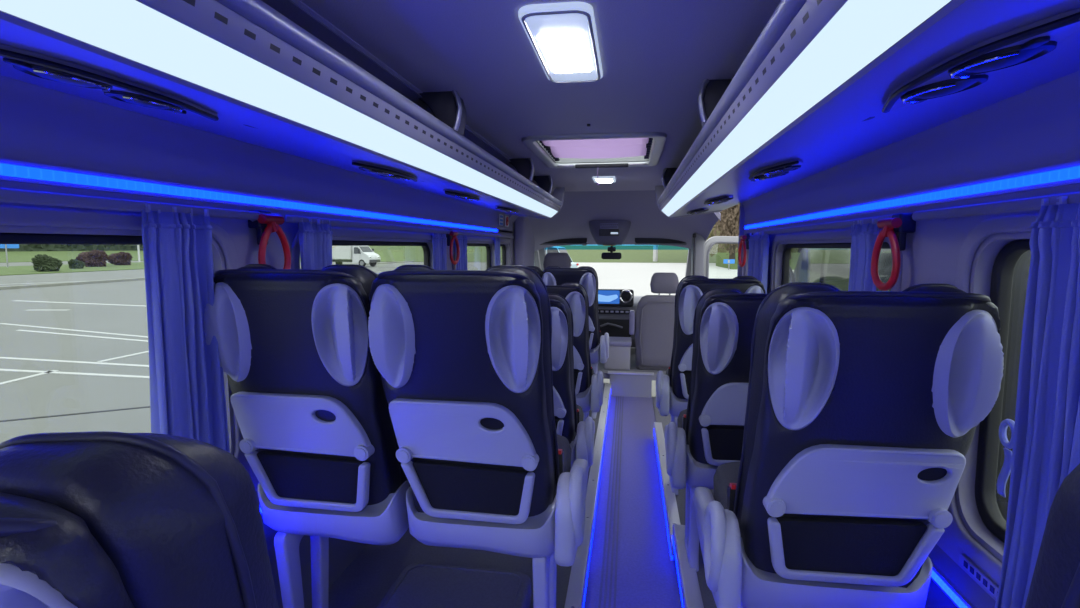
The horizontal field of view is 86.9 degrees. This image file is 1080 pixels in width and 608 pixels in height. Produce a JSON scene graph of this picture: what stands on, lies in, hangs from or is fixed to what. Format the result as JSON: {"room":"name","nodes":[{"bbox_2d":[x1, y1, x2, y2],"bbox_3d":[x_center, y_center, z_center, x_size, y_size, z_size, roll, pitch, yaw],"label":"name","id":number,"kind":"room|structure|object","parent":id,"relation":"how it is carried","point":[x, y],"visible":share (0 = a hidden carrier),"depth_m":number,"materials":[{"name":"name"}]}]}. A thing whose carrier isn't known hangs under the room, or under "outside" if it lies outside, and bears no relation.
{"room":"vehicle interior","nodes":[
{"label":"vehicle interior","id":0,"kind":"room"},
{"bbox_2d":[0,180,540,490],"bbox_3d":[-0.599,0.121,3.157,0.055,1.870,8.200,1,6,9],"label":"wall","id":1,"kind":"structure","parent":0,"point":[244,238],"depth_m":1.54,"materials":[{"name":"grey"}]},
{"bbox_2d":[0,187,280,465],"bbox_3d":[-0.972,0.212,0.656,0.104,0.747,2.150,1,6,9],"label":"window","id":2,"kind":"structure","parent":1,"relation":"in","point":[9,215],"depth_m":1.11,"materials":[{"name":"black glass"}]},
{"bbox_2d":[142,204,229,452],"bbox_3d":[-0.817,0.185,1.325,0.053,0.809,0.196,1,6,10],"label":"window curtain","id":3,"kind":"object","parent":2,"relation":"hanging from","point":[187,389],"visible":0.59,"depth_m":1.30,"materials":[{"name":"blue fabric"}]},
{"bbox_2d":[248,210,290,268],"bbox_3d":[-0.776,-0.163,1.627,0.068,0.204,0.124,1,6,9],"label":"hammer","id":4,"kind":"object","parent":1,"relation":"attached to","point":[265,225],"visible":0.73,"depth_m":1.60,"materials":[{"name":"red plastic"}]},
{"bbox_2d":[0,0,552,232],"bbox_3d":[-0.535,-0.515,2.086,0.450,0.360,6.240,1,6,9],"label":"lining","id":5,"kind":"object","parent":1,"relation":"attached to","point":[40,125],"visible":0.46,"depth_m":1.33,"materials":[{"name":"grey"}]},
{"bbox_2d":[0,158,497,232],"bbox_3d":[-0.770,-0.314,1.833,0.016,0.036,5.530,1,6,9],"label":"led light strip","id":6,"kind":"object","parent":5,"relation":"attached to","point":[10,170],"visible":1,"depth_m":1.32,"materials":[{"name":"blue plastic"}]},
{"bbox_2d":[0,0,564,218],"bbox_3d":[-0.488,-0.532,1.813,0.522,0.252,5.680,1,6,9],"label":"luggage rack","id":7,"kind":"object","parent":5,"relation":"attached to","point":[241,70],"visible":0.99,"depth_m":0.95,"materials":[{"name":"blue plastic"}]},
{"bbox_2d":[256,490,366,607],"bbox_3d":[-0.750,0.801,2.241,0.078,0.640,6.220,1,6,9],"label":"lining","id":8,"kind":"object","parent":1,"relation":"attached to","point":[342,553],"depth_m":1.92,"materials":[{"name":"grey"}]},
{"bbox_2d":[285,215,451,268],"bbox_3d":[-0.677,0.023,2.546,0.104,0.747,1.607,1,6,9],"label":"window","id":9,"kind":"structure","parent":1,"relation":"in","point":[337,232],"depth_m":2.29,"materials":[{"name":"black glass"}]},
{"bbox_2d":[298,218,332,269],"bbox_3d":[-0.726,0.098,1.889,0.047,0.749,0.188,1,6,9],"label":"window curtain","id":10,"kind":"object","parent":9,"relation":"hanging from","point":[315,239],"visible":0.27,"depth_m":1.85,"materials":[{"name":"blue fabric"}]},
{"bbox_2d":[432,233,446,269],"bbox_3d":[-0.546,-0.026,3.135,0.033,0.749,0.212,1,6,9],"label":"window curtain","id":11,"kind":"object","parent":9,"relation":"hanging from","point":[438,239],"visible":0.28,"depth_m":3.10,"materials":[{"name":"blue fabric"}]},
{"bbox_2d":[444,229,459,264],"bbox_3d":[-0.514,-0.330,3.304,0.068,0.204,0.124,1,6,9],"label":"hammer","id":12,"kind":"object","parent":1,"relation":"attached to","point":[451,237],"visible":0.97,"depth_m":3.27,"materials":[{"name":"red plastic"}]},
{"bbox_2d":[452,230,513,269],"bbox_3d":[-0.416,-0.144,4.221,0.104,0.747,1.736,1,6,9],"label":"window","id":13,"kind":"structure","parent":1,"relation":"in","point":[470,238],"depth_m":4.06,"materials":[{"name":"black rubber"}]},
{"bbox_2d":[455,235,467,269],"bbox_3d":[-0.484,-0.067,3.537,0.031,0.749,0.224,1,6,9],"label":"window curtain","id":14,"kind":"object","parent":13,"relation":"hanging from","point":[462,239],"visible":0.26,"depth_m":3.53,"materials":[{"name":"blue fabric"}]},
{"bbox_2d":[494,237,500,265],"bbox_3d":[-0.335,-0.162,4.491,0.030,0.749,0.171,1,6,9],"label":"window curtain","id":15,"kind":"object","parent":13,"relation":"hanging from","point":[497,240],"visible":0.32,"depth_m":4.46,"materials":[{"name":"blue fabric"}]},
{"bbox_2d":[500,238,511,264],"bbox_3d":[-0.329,-0.217,4.881,0.073,0.680,0.520,1,6,9],"label":"window","id":16,"kind":"structure","parent":1,"relation":"in","point":[501,239],"depth_m":5.04,"materials":[{"name":"black glass"}]},
{"bbox_2d":[328,347,716,607],"bbox_3d":[0.330,1.035,3.205,1.815,0.263,8.400,1,6,9],"label":"floor","id":17,"kind":"structure","parent":0,"point":[364,583],"depth_m":2.22,"materials":[{"name":"plastic"}]},
{"bbox_2d":[0,431,278,607],"bbox_3d":[-0.386,0.614,0.663,0.518,1.087,0.632,1,6,9],"label":"seat","id":18,"kind":"object","parent":17,"relation":"on","point":[99,519],"visible":1,"depth_m":0.39,"materials":[{"name":"black leather"}]},
{"bbox_2d":[204,264,409,607],"bbox_3d":[-0.571,0.465,1.695,0.452,1.177,0.632,1,6,9],"label":"seat","id":19,"kind":"object","parent":17,"relation":"on","point":[309,402],"visible":0.97,"depth_m":1.42,"materials":[{"name":"black leather"}]},
{"bbox_2d":[238,266,405,481],"bbox_3d":[-0.594,0.216,1.549,0.432,0.642,0.224,1,6,9],"label":"cushion","id":20,"kind":"object","parent":19,"relation":"on","point":[276,456],"depth_m":1.44,"materials":[{"name":"black leather"}]},
{"bbox_2d":[376,563,530,607],"bbox_3d":[-0.338,1.026,1.452,0.460,0.104,1.150,1,6,9],"label":"box","id":21,"kind":"object","parent":17,"relation":"on","point":[418,585],"visible":1,"depth_m":1.87,"materials":[{"name":"plastic"}]},
{"bbox_2d":[368,265,588,607],"bbox_3d":[-0.122,0.472,1.625,0.518,1.177,0.632,1,6,9],"label":"seat","id":22,"kind":"object","parent":17,"relation":"on","point":[462,358],"visible":1,"depth_m":1.35,"materials":[{"name":"black leather"}]},
{"bbox_2d":[393,267,555,489],"bbox_3d":[-0.177,0.222,1.484,0.432,0.642,0.224,1,6,9],"label":"cushion","id":23,"kind":"object","parent":22,"relation":"on","point":[434,464],"depth_m":1.38,"materials":[{"name":"black leather"}]},
{"bbox_2d":[553,434,571,500],"bbox_3d":[-0.115,0.509,1.716,0.398,0.136,0.458,1,6,9],"label":"seat cushion","id":24,"kind":"object","parent":22,"relation":"on","point":[563,443],"depth_m":1.73,"materials":[{"name":"grey fabric"}]},
{"bbox_2d":[543,253,570,268],"bbox_3d":[0.208,0.058,5.932,0.550,1.185,0.643,1,6,9],"label":"seat","id":25,"kind":"object","parent":17,"relation":"on","point":[562,260],"visible":0.12,"depth_m":5.59,"materials":[{"name":"grey fabric"}]},
{"bbox_2d":[548,294,594,470],"bbox_3d":[-0.015,0.455,2.502,0.518,1.037,0.632,1,6,9],"label":"seat","id":26,"kind":"object","parent":17,"relation":"on","point":[568,415],"visible":0.26,"depth_m":2.24,"materials":[{"name":"black leather"}]},
{"bbox_2d":[548,295,574,433],"bbox_3d":[-0.071,0.275,2.368,0.432,0.642,0.224,1,6,9],"label":"cushion","id":27,"kind":"object","parent":26,"relation":"on","point":[563,378],"depth_m":2.24,"materials":[{"name":"black leather"}]},
{"bbox_2d":[574,405,583,438],"bbox_3d":[-0.009,0.561,2.600,0.398,0.136,0.458,1,6,9],"label":"seat cushion","id":28,"kind":"object","parent":26,"relation":"on","point":[578,407],"depth_m":2.44,"materials":[{"name":"grey fabric"}]},
{"bbox_2d":[546,283,602,420],"bbox_3d":[0.127,0.419,3.442,0.518,1.122,0.632,1,6,9],"label":"seat","id":29,"kind":"object","parent":17,"relation":"on","point":[588,385],"visible":0.38,"depth_m":3.17,"materials":[{"name":"black leather"}]},
{"bbox_2d":[563,284,589,382],"bbox_3d":[0.072,0.196,3.304,0.432,0.642,0.224,1,6,9],"label":"cushion","id":30,"kind":"object","parent":29,"relation":"on","point":[580,343],"depth_m":3.18,"materials":[{"name":"black leather"}]},
{"bbox_2d":[541,266,608,418],"bbox_3d":[0.291,0.283,4.522,0.518,1.177,0.632,1,6,9],"label":"seat","id":31,"kind":"object","parent":17,"relation":"on","point":[586,276],"visible":0.51,"depth_m":4.24,"materials":[{"name":"black leather"}]},
{"bbox_2d":[546,267,598,342],"bbox_3d":[0.236,0.033,4.381,0.432,0.642,0.224,1,6,9],"label":"cushion","id":32,"kind":"object","parent":31,"relation":"on","point":[593,308],"depth_m":4.25,"materials":[{"name":"black leather"}]},
{"bbox_2d":[564,518,592,607],"bbox_3d":[-0.062,1.165,0.813,0.058,0.072,3.550,1,6,9],"label":"trim","id":33,"kind":"structure","parent":17,"relation":"attached to","point":[576,592],"depth_m":2.13,"materials":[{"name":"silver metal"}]},
{"bbox_2d":[585,384,610,547],"bbox_3d":[0.428,0.944,4.030,0.058,0.072,2.970,1,6,9],"label":"trim","id":34,"kind":"structure","parent":17,"relation":"attached to","point":[595,470],"depth_m":3.51,"materials":[{"name":"silver metal"}]},
{"bbox_2d":[604,337,631,369],"bbox_3d":[0.792,0.500,5.825,0.280,0.284,0.340,1,6,9],"label":"storage box","id":35,"kind":"object","parent":17,"relation":"on","point":[619,347],"visible":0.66,"depth_m":5.67,"materials":[{"name":"grey plastic"}]},
{"bbox_2d":[598,289,642,346],"bbox_3d":[0.873,0.150,6.712,1.720,0.705,0.861,1,6,9],"label":"dashboard","id":36,"kind":"object","parent":17,"relation":"on","point":[614,305],"visible":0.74,"depth_m":6.32,"materials":[{"name":"grey plastic"}]},
{"bbox_2d":[600,323,622,328],"bbox_3d":[0.791,0.239,6.323,0.252,0.068,0.053,1,6,9],"label":"cable tray","id":37,"kind":"object","parent":36,"relation":"on","point":[602,325],"depth_m":6.34,"materials":[{"name":"grey plastic"}]},
{"bbox_2d":[619,290,632,302],"bbox_3d":[0.944,-0.083,6.260,0.148,0.148,0.024,1,6,9],"label":"outlet","id":38,"kind":"object","parent":36,"relation":"attached to","point":[625,296],"depth_m":6.26,"materials":[{"name":"silver metal"}]},
{"bbox_2d":[608,371,653,374],"bbox_3d":[0.877,0.667,5.508,0.440,0.012,0.070,1,6,9],"label":"trim","id":39,"kind":"structure","parent":17,"relation":"on","point":[609,372],"depth_m":5.50,"materials":[{"name":"silver metal"}]},
{"bbox_2d":[629,272,678,369],"bbox_3d":[1.213,0.170,5.786,0.605,1.000,0.643,1,6,9],"label":"seat","id":40,"kind":"object","parent":17,"relation":"on","point":[653,319],"visible":0.72,"depth_m":5.52,"materials":[{"name":"grey fabric"}]},
{"bbox_2d":[635,352,667,369],"bbox_3d":[1.251,0.577,5.893,0.520,0.130,0.500,1,6,9],"label":"seat cushion","id":41,"kind":"object","parent":40,"relation":"on","point":[638,366],"depth_m":5.68,"materials":[{"name":"grey fabric"}]},
{"bbox_2d":[654,422,680,559],"bbox_3d":[0.745,1.008,3.392,0.058,0.072,1.800,1,6,9],"label":"trim","id":42,"kind":"structure","parent":17,"relation":"attached to","point":[669,499],"depth_m":3.10,"materials":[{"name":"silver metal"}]},
{"bbox_2d":[672,524,703,607],"bbox_3d":[0.338,1.171,0.751,0.061,0.072,3.550,1,6,9],"label":"trim","id":43,"kind":"structure","parent":17,"relation":"attached to","point":[690,592],"depth_m":2.12,"materials":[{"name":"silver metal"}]},
{"bbox_2d":[656,275,765,494],"bbox_3d":[0.894,0.423,3.119,0.518,1.177,0.632,1,6,9],"label":"seat","id":44,"kind":"object","parent":17,"relation":"on","point":[672,388],"visible":0.46,"depth_m":2.88,"materials":[{"name":"black leather"}]},
{"bbox_2d":[671,276,756,385],"bbox_3d":[0.912,0.175,2.967,0.432,0.642,0.224,1,6,9],"label":"cushion","id":45,"kind":"object","parent":44,"relation":"on","point":[681,365],"depth_m":2.89,"materials":[{"name":"black leather"}]},
{"bbox_2d":[664,288,767,571],"bbox_3d":[0.753,0.462,2.230,0.518,1.077,0.632,1,6,9],"label":"seat","id":46,"kind":"object","parent":17,"relation":"on","point":[709,433],"visible":0.44,"depth_m":2.00,"materials":[{"name":"black leather"}]},
{"bbox_2d":[677,409,688,444],"bbox_3d":[0.773,0.549,2.324,0.398,0.136,0.458,1,6,9],"label":"seat cushion","id":47,"kind":"object","parent":46,"relation":"on","point":[679,421],"depth_m":2.39,"materials":[{"name":"grey fabric"}]},
{"bbox_2d":[687,289,739,440],"bbox_3d":[0.771,0.263,2.083,0.432,0.642,0.224,1,6,9],"label":"cushion","id":48,"kind":"object","parent":46,"relation":"on","point":[724,425],"depth_m":2.00,"materials":[{"name":"black leather"}]},
{"bbox_2d":[693,282,1003,607],"bbox_3d":[0.662,0.508,1.415,0.518,1.147,0.632,1,6,9],"label":"seat","id":49,"kind":"object","parent":17,"relation":"on","point":[864,409],"visible":1,"depth_m":1.14,"materials":[{"name":"black leather"}]},
{"bbox_2d":[713,461,739,511],"bbox_3d":[0.681,0.560,1.506,0.398,0.136,0.458,1,6,9],"label":"seat cushion","id":50,"kind":"object","parent":49,"relation":"on","point":[725,474],"depth_m":1.61,"materials":[{"name":"grey fabric"}]},
{"bbox_2d":[737,285,965,527],"bbox_3d":[0.679,0.275,1.264,0.432,0.642,0.224,1,6,9],"label":"cushion","id":51,"kind":"object","parent":49,"relation":"on","point":[768,449],"depth_m":1.18,"materials":[{"name":"black leather"}]},
{"bbox_2d":[1025,464,1079,607],"bbox_3d":[0.477,0.603,0.465,0.518,1.147,0.632,1,6,9],"label":"seat","id":52,"kind":"object","parent":17,"relation":"on","point":[1055,583],"visible":1,"depth_m":0.33,"materials":[{"name":"black leather"}]},
{"bbox_2d":[514,216,534,265],"bbox_3d":[-0.148,-0.083,5.516,0.100,1.708,0.616,1,6,9],"label":"pillar","id":53,"kind":"structure","parent":0,"point":[524,242],"depth_m":5.21,"materials":[{"name":"grey plastic"}]},
{"bbox_2d":[292,0,780,191],"bbox_3d":[0.135,-0.673,1.854,1.240,0.050,6.020,1,6,9],"label":"ceiling","id":54,"kind":"structure","parent":0,"point":[656,56],"depth_m":1.46,"materials":[{"name":"grey plastic"}]},
{"bbox_2d":[518,2,602,82],"bbox_3d":[0.063,-0.598,1.344,0.150,0.021,0.490,1,6,9],"label":"recessed light","id":55,"kind":"object","parent":54,"relation":"in","point":[563,35],"visible":1,"depth_m":1.25,"materials":[{"name":"white plastic"}]},
{"bbox_2d":[522,132,666,184],"bbox_3d":[0.287,-0.751,2.829,0.620,0.234,0.920,1,6,9],"label":"roof hatch","id":56,"kind":"object","parent":54,"relation":"attached to","point":[621,149],"visible":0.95,"depth_m":2.82,"materials":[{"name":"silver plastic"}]},
{"bbox_2d":[542,138,648,158],"bbox_3d":[0.281,-0.767,2.788,0.480,0.040,0.721,1,6,9],"label":"blind","id":57,"kind":"object","parent":56,"relation":"hanging from","point":[617,147],"depth_m":2.82,"materials":[{"name":"purple fabric"}]},
{"bbox_2d":[592,176,615,182],"bbox_3d":[0.444,-0.857,3.933,0.150,0.021,0.260,1,6,9],"label":"recessed light","id":58,"kind":"object","parent":54,"relation":"in","point":[602,179],"visible":0.94,"depth_m":3.85,"materials":[{"name":"white"}]},
{"bbox_2d":[509,190,720,250],"bbox_3d":[0.714,-0.798,5.586,1.800,0.568,1.560,1,6,9],"label":"headliner","id":59,"kind":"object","parent":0,"point":[640,207],"depth_m":5.42,"materials":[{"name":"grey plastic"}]},
{"bbox_2d":[540,238,586,245],"bbox_3d":[0.250,-0.728,6.191,0.520,0.184,0.078,1,6,9],"label":"sun visor","id":60,"kind":"object","parent":59,"relation":"attached to","point":[571,241],"visible":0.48,"depth_m":6.20,"materials":[{"name":"grey plastic"}]},
{"bbox_2d":[589,220,630,245],"bbox_3d":[0.688,-0.710,5.625,0.420,0.267,0.409,1,6,9],"label":"console","id":61,"kind":"object","parent":59,"relation":"attached to","point":[604,232],"visible":0.95,"depth_m":5.51,"materials":[{"name":"grey plastic"}]},
{"bbox_2d":[601,246,621,258],"bbox_3d":[0.795,-0.583,6.331,0.220,0.170,0.129,1,6,9],"label":"mirror","id":62,"kind":"object","parent":59,"relation":"attached to","point":[611,254],"visible":0.99,"depth_m":6.28,"materials":[{"name":"black plastic"}]},
{"bbox_2d":[635,238,686,244],"bbox_3d":[1.277,-0.712,6.032,0.540,0.184,0.078,1,6,9],"label":"sun visor","id":63,"kind":"object","parent":59,"relation":"attached to","point":[638,241],"visible":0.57,"depth_m":6.05,"materials":[{"name":"grey plastic"}]},
{"bbox_2d":[584,396,681,607],"bbox_3d":[0.372,1.234,2.303,0.420,0.045,6.600,1,6,9],"label":"floor","id":64,"kind":"structure","parent":0,"point":[647,577],"depth_m":2.97,"materials":[{"name":"blue plastic"}]},
{"bbox_2d":[691,232,704,275],"bbox_3d":[1.565,-0.052,5.700,0.100,1.810,0.299,1,6,9],"label":"pillar","id":65,"kind":"structure","parent":0,"point":[699,251],"depth_m":5.53,"materials":[{"name":"grey plastic"}]},
{"bbox_2d":[744,183,1079,600],"bbox_3d":[0.958,0.164,1.270,0.050,0.860,4.960,1,6,9],"label":"wall","id":66,"kind":"structure","parent":0,"point":[931,253],"depth_m":1.28,"materials":[{"name":"grey plastic"}]},
{"bbox_2d":[737,203,744,275],"bbox_3d":[1.336,0.098,3.742,0.090,1.750,0.040,1,6,9],"label":"trim","id":67,"kind":"structure","parent":66,"relation":"attached to","point":[741,212],"depth_m":3.67,"materials":[{"name":"grey plastic"}]},
{"bbox_2d":[738,233,752,266],"bbox_3d":[1.244,-0.325,3.447,0.068,0.204,0.124,1,6,9],"label":"hammer","id":68,"kind":"object","parent":66,"relation":"attached to","point":[744,238],"visible":0.91,"depth_m":3.42,"materials":[{"name":"red"}]},
{"bbox_2d":[763,214,901,291],"bbox_3d":[1.098,0.055,2.278,0.104,0.737,1.500,1,6,9],"label":"window","id":69,"kind":"structure","parent":66,"relation":"in","point":[844,233],"depth_m":2.23,"materials":[{"name":"black rubber"}]},
{"bbox_2d":[748,231,769,293],"bbox_3d":[1.173,-0.018,3.099,0.049,0.740,0.393,1,6,9],"label":"window curtain","id":70,"kind":"object","parent":69,"relation":"hanging from","point":[759,243],"visible":0.44,"depth_m":3.00,"materials":[{"name":"blue fabric"}]},
{"bbox_2d":[848,219,878,290],"bbox_3d":[0.958,0.119,1.727,0.044,0.740,0.199,1,6,9],"label":"window curtain","id":71,"kind":"object","parent":69,"relation":"hanging from","point":[864,236],"visible":0.29,"depth_m":1.69,"materials":[{"name":"blue fabric"}]},
{"bbox_2d":[871,213,915,290],"bbox_3d":[0.943,-0.137,1.519,0.068,0.204,0.124,1,6,9],"label":"hammer","id":72,"kind":"object","parent":66,"relation":"attached to","point":[895,228],"visible":0.98,"depth_m":1.49,"materials":[{"name":"red plastic"}]},
{"bbox_2d":[742,70,1079,225],"bbox_3d":[0.742,-0.432,1.255,0.450,0.360,4.980,1,6,9],"label":"lining","id":73,"kind":"object","parent":66,"relation":"attached to","point":[1037,127],"visible":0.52,"depth_m":1.28,"materials":[{"name":"grey plastic"}]},
{"bbox_2d":[655,0,1079,217],"bbox_3d":[0.712,-0.513,1.627,0.522,0.252,5.680,1,6,9],"label":"luggage rack","id":74,"kind":"object","parent":73,"relation":"attached to","point":[824,84],"visible":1,"depth_m":0.89,"materials":[{"name":"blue plastic"}]},
{"bbox_2d":[661,0,950,216],"bbox_3d":[0.537,-0.425,1.638,0.062,0.052,5.630,1,6,9],"label":"diffuser","id":75,"kind":"object","parent":74,"relation":"attached to","point":[844,36],"depth_m":0.84,"materials":[{"name":"white plastic"}]},
{"bbox_2d":[688,0,951,201],"bbox_3d":[0.716,-0.470,1.606,0.430,0.015,5.630,1,6,9],"label":"shelf","id":76,"kind":"object","parent":74,"relation":"attached to","point":[811,12],"depth_m":0.99,"materials":[{"name":"grey plastic"}]},
{"bbox_2d":[744,161,1079,229],"bbox_3d":[0.927,-0.244,1.219,0.016,0.036,4.830,1,6,9],"label":"led light strip","id":77,"kind":"object","parent":73,"relation":"attached to","point":[1064,174],"visible":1,"depth_m":1.27,"materials":[{"name":"blue plastic"}]},
{"bbox_2d":[925,544,995,607],"bbox_3d":[0.954,0.891,1.344,0.078,0.640,4.960,1,6,9],"label":"lining","id":78,"kind":"object","parent":66,"relation":"attached to","point":[936,598],"visible":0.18,"depth_m":1.26,"materials":[{"name":"grey plastic"}]},
{"bbox_2d":[931,563,974,607],"bbox_3d":[0.734,0.735,0.188,0.016,0.030,2.550,1,6,9],"label":"led light strip","id":79,"kind":"object","parent":78,"relation":"attached to","point":[942,582],"visible":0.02,"depth_m":1.24,"materials":[{"name":"blue plastic"}]},
{"bbox_2d":[959,554,998,597],"bbox_3d":[0.892,0.571,1.077,0.010,0.024,0.340,1,6,9],"label":"air vent","id":80,"kind":"object","parent":66,"relation":"in","point":[974,570],"visible":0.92,"depth_m":1.17,"materials":[{"name":"grey plastic"}]},
{"bbox_2d":[912,191,1079,582],"bbox_3d":[0.801,0.245,0.377,0.104,0.737,2.140,1,6,9],"label":"window","id":81,"kind":"structure","parent":66,"relation":"in","point":[1005,262],"depth_m":1.19,"materials":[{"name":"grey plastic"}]},
{"bbox_2d":[995,196,1079,607],"bbox_3d":[0.816,0.249,0.873,0.060,0.830,0.340,1,6,9],"label":"window curtain","id":82,"kind":"object","parent":81,"relation":"hanging from","point":[1046,440],"visible":0.83,"depth_m":0.94,"materials":[{"name":"blue fabric"}]},
{"bbox_2d":[997,419,1014,496],"bbox_3d":[0.870,0.287,1.062,0.012,0.148,0.048,1,6,9],"label":"tie","id":83,"kind":"object","parent":82,"relation":"attached to","point":[1002,479],"visible":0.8,"depth_m":1.06,"materials":[{"name":"blue fabric"}]},
{"label":"outside","id":84,"kind":"structure","parent":0,"visible":0},
{"bbox_2d":[0,261,300,275],"bbox_3d":[-39.322,-7.182,91.870,14.000,0.250,210.000,1,6,9],"label":"grass verge","id":85,"kind":"structure","parent":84,"point":[4,270],"depth_m":51.87,"materials":[{"name":"green plant"}]},
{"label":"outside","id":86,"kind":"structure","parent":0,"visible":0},
{"bbox_2d":[0,261,1007,521],"bbox_3d":[-37.893,-6.019,81.593,500.000,0.020,450.000,1,6,9],"label":"asphalt","id":87,"kind":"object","parent":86,"point":[47,394],"depth_m":11.62,"materials":[{"name":"grey asphalt"}]},
{"bbox_2d":[0,370,58,384],"bbox_3d":[-8.350,1.200,9.280,0.110,0.020,1.055,0,6,3],"label":"road marking","id":88,"kind":"object","parent":87,"relation":"on","point":[39,374],"visible":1,"depth_m":9.21,"materials":[{"name":"grey paint"}]},
{"bbox_2d":[31,254,62,271],"bbox_3d":[-41.545,-3.313,48.080,1.918,1.794,1.812,-1,6,-15],"label":"bush","id":89,"kind":"object","parent":87,"relation":"on","point":[42,263],"visible":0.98,"depth_m":47.55,"materials":[{"name":"green plant"}]},
{"bbox_2d":[0,244,142,251],"bbox_3d":[-101.123,-9.391,88.586,2.798,6.096,165.000,1,6,9],"label":"foliage","id":90,"kind":"object","parent":87,"relation":"on","point":[22,247],"visible":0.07,"depth_m":116.89,"materials":[{"name":"green plant"}]},
{"bbox_2d":[0,251,142,262],"bbox_3d":[-88.394,-5.442,69.195,28.000,1.300,190.000,1,6,9],"label":"grass bank","id":91,"kind":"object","parent":87,"relation":"on","point":[13,256],"visible":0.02,"depth_m":98.81,"materials":[{"name":"green plant"}]},
{"bbox_2d":[0,323,147,337],"bbox_3d":[-11.311,0.699,14.295,7.931,0.020,0.110,2,6,23],"label":"road marking","id":92,"kind":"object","parent":87,"relation":"on","point":[0,323],"visible":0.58,"depth_m":14.46,"materials":[{"name":"grey paint"}]},
{"bbox_2d":[0,357,148,366],"bbox_3d":[-7.877,1.092,10.365,7.720,0.020,0.110,1,6,13],"label":"road marking","id":93,"kind":"object","parent":87,"relation":"on","point":[12,358],"visible":0.44,"depth_m":10.50,"materials":[{"name":"grey paint"}]},
{"bbox_2d":[0,369,149,378],"bbox_3d":[-7.357,1.181,9.479,7.004,0.020,0.110,1,6,11],"label":"road marking","id":94,"kind":"object","parent":87,"relation":"on","point":[9,370],"visible":0.44,"depth_m":9.54,"materials":[{"name":"grey paint"}]},
{"bbox_2d":[0,406,149,421],"bbox_3d":[-5.988,1.410,7.229,5.991,0.020,0.050,-3,6,-24],"label":"road marking","id":95,"kind":"object","parent":87,"relation":"on","point":[144,406],"visible":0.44,"depth_m":7.25,"materials":[{"name":"grey"}]},
{"bbox_2d":[68,259,84,268],"bbox_3d":[-43.235,-3.631,53.186,1.228,1.148,1.160,-1,6,-15],"label":"bush","id":96,"kind":"object","parent":87,"relation":"on","point":[73,263],"visible":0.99,"depth_m":52.84,"materials":[{"name":"green plant"}]},
{"bbox_2d":[15,300,145,306],"bbox_3d":[-15.973,0.023,21.057,10.112,0.020,0.200,2,6,17],"label":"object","id":97,"kind":"structure","parent":87,"relation":"on","point":[15,300],"depth_m":21.38,"materials":[{"name":"grey paint"}]},
{"bbox_2d":[15,330,147,341],"bbox_3d":[-10.670,0.774,13.541,5.727,0.020,0.110,2,6,21],"label":"road marking","id":98,"kind":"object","parent":87,"relation":"on","point":[15,330],"visible":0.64,"depth_m":13.64,"materials":[{"name":"grey paint"}]},
{"bbox_2d":[76,250,108,266],"bbox_3d":[-45.446,-4.436,57.736,3.060,2.176,2.540,1,6,9],"label":"bush","id":99,"kind":"object","parent":87,"relation":"on","point":[94,258],"visible":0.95,"depth_m":57.15,"materials":[{"name":"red plant"}]},
{"bbox_2d":[107,252,132,264],"bbox_3d":[-45.846,-4.776,62.059,2.652,1.886,2.202,1,6,9],"label":"bush","id":100,"kind":"object","parent":87,"relation":"on","point":[121,258],"visible":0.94,"depth_m":61.58,"materials":[{"name":"red plant"}]},
{"bbox_2d":[0,261,411,289],"bbox_3d":[-25.259,-1.875,39.353,0.500,0.140,90.000,1,6,9],"label":"kerb","id":101,"kind":"object","parent":87,"relation":"on","point":[128,279],"visible":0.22,"depth_m":32.13,"materials":[{"name":"concrete"}]},
{"bbox_2d":[332,246,380,265],"bbox_3d":[-21.074,-5.669,62.416,7.190,3.100,2.600,2,6,20],"label":"box truck","id":102,"kind":"object","parent":87,"relation":"on","point":[362,255],"visible":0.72,"depth_m":61.10,"materials":[{"name":"white paint"}]},
{"bbox_2d":[107,245,715,262],"bbox_3d":[18.163,-8.823,96.969,174.000,2.500,42.000,1,6,9],"label":"grass slope","id":103,"kind":"structure","parent":87,"relation":"on","point":[577,253],"depth_m":94.55,"materials":[{"name":"green plant"}]},
{"bbox_2d":[793,248,1030,501],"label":"window","id":104,"kind":"structure","parent":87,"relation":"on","point":[831,266],"depth_m":3.89,"materials":[{"name":"clear glass"}]},
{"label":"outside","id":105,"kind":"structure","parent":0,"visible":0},
{"bbox_2d":[575,262,793,295],"bbox_3d":[45.226,-2.236,43.567,104.000,0.020,56.000,1,6,9],"label":"ground concrete","id":106,"kind":"structure","parent":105,"point":[636,277],"depth_m":45.39,"materials":[{"name":"grey concrete"}]},
{"bbox_2d":[534,246,578,267],"bbox_3d":[0.547,-3.387,44.319,4.640,2.160,2.040,3,6,27],"label":"parked car","id":107,"kind":"object","parent":106,"relation":"on","point":[555,249],"visible":0.12,"depth_m":43.44,"materials":[{"name":"teal paint"}]},
{"bbox_2d":[716,253,799,269],"bbox_3d":[43.752,-4.103,54.798,50.400,1.500,10.000,1,6,9],"label":"hillside","id":108,"kind":"structure","parent":106,"relation":"on","point":[720,257],"depth_m":59.45,"materials":[{"name":"green plant"}]},
{"bbox_2d":[711,204,739,258],"bbox_3d":[19.378,-9.105,57.010,4.733,9.414,4.692,0,6,-3],"label":"tree","id":109,"kind":"object","parent":108,"relation":"on","point":[729,223],"visible":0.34,"depth_m":56.67,"materials":[{"name":"brown plant"}]},
{"bbox_2d":[706,224,801,256],"bbox_3d":[45.209,-15.844,72.212,50.000,20.099,26.995,1,6,9],"label":"foliage","id":110,"kind":"object","parent":108,"relation":"on","point":[715,248],"visible":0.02,"depth_m":64.83,"materials":[{"name":"green plant"}]},
{"bbox_3d":[1.552,-0.805,4.986,0.060,0.550,2.760,1,6,9],"label":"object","id":111,"kind":"structure","parent":0,"visible":0},
{"bbox_2d":[704,236,794,282],"bbox_3d":[2.311,0.147,6.325,1.050,1.789,0.090,0,6,-1],"label":"door","id":112,"kind":"structure","parent":111,"relation":"in","point":[710,242],"depth_m":6.22,"materials":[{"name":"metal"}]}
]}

